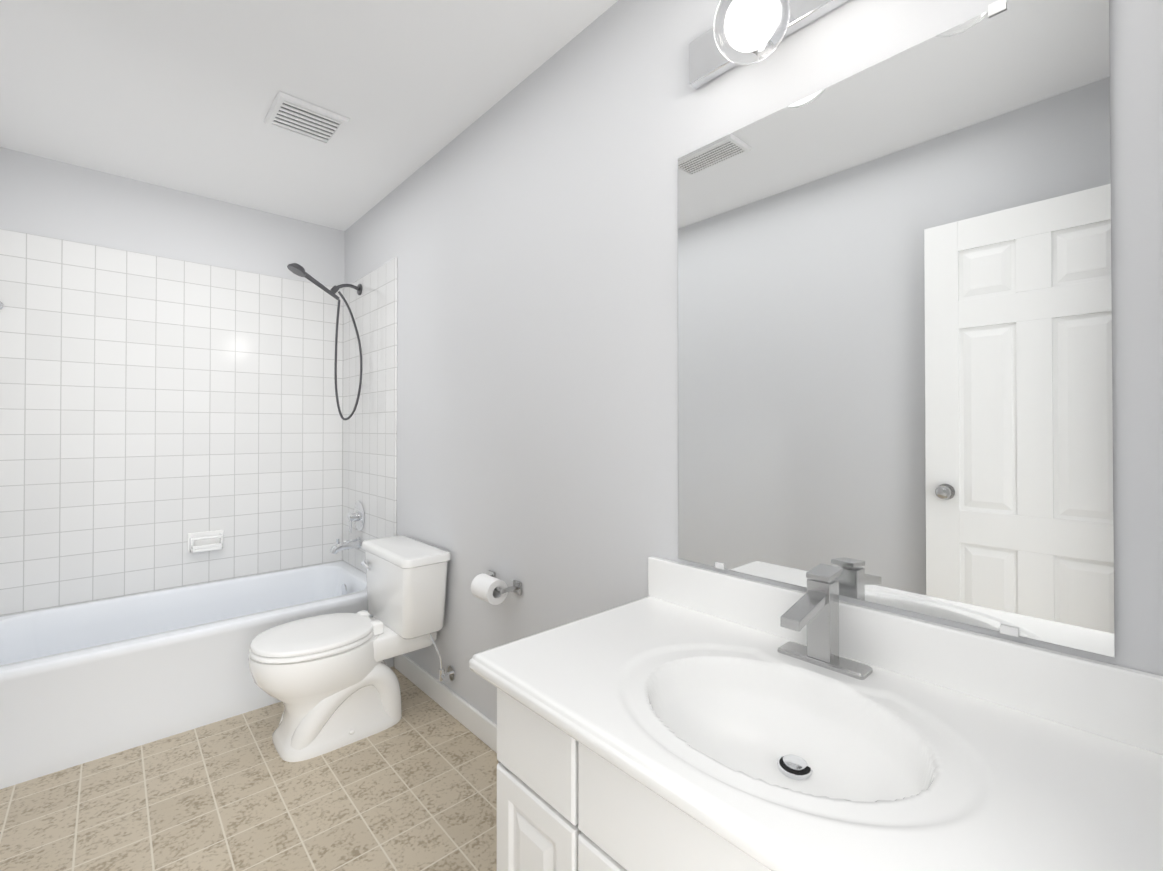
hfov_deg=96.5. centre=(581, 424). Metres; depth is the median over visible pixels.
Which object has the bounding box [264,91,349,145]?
ceiling vent
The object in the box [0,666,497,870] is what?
floor
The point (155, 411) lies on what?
wall tile
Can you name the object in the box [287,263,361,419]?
shower head
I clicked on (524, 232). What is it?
wall
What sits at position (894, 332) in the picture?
mirror
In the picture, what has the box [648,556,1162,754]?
backsplash
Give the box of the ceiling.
[0,0,617,230]
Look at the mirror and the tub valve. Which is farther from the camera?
the tub valve
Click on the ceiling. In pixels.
(180, 95)
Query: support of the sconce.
attached to the wall at (524, 232)
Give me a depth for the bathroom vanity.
0.81 m
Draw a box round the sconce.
[689,0,849,88]
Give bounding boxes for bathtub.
[0,561,393,788]
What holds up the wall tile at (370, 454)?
attached to the wall at (524, 232)
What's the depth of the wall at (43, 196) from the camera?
2.63 m
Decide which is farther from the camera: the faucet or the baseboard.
the baseboard
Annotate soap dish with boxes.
[188,530,223,552]
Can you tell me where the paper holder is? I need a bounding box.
[471,570,521,604]
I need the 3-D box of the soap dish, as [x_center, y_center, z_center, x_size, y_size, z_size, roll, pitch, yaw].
[-1.973,0.615,2.731,0.156,0.100,0.060,0,-1,-42]
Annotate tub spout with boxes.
[330,537,360,553]
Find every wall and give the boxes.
[0,147,344,285]
[344,0,1162,724]
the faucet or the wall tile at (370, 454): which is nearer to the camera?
the faucet
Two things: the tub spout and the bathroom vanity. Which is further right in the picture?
the bathroom vanity
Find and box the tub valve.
[347,501,364,532]
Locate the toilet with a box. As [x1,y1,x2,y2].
[248,536,455,761]
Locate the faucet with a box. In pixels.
[778,564,872,679]
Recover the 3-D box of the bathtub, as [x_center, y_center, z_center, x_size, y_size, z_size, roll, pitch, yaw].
[-1.773,1.027,2.415,1.518,0.390,0.788,0,-1,-42]
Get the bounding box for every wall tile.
[0,229,343,615]
[343,257,396,572]
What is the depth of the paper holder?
1.83 m
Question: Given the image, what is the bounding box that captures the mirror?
[678,0,1114,657]
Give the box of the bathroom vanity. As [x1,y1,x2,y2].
[469,556,1162,870]
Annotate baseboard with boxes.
[394,654,496,752]
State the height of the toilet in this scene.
0.689 m

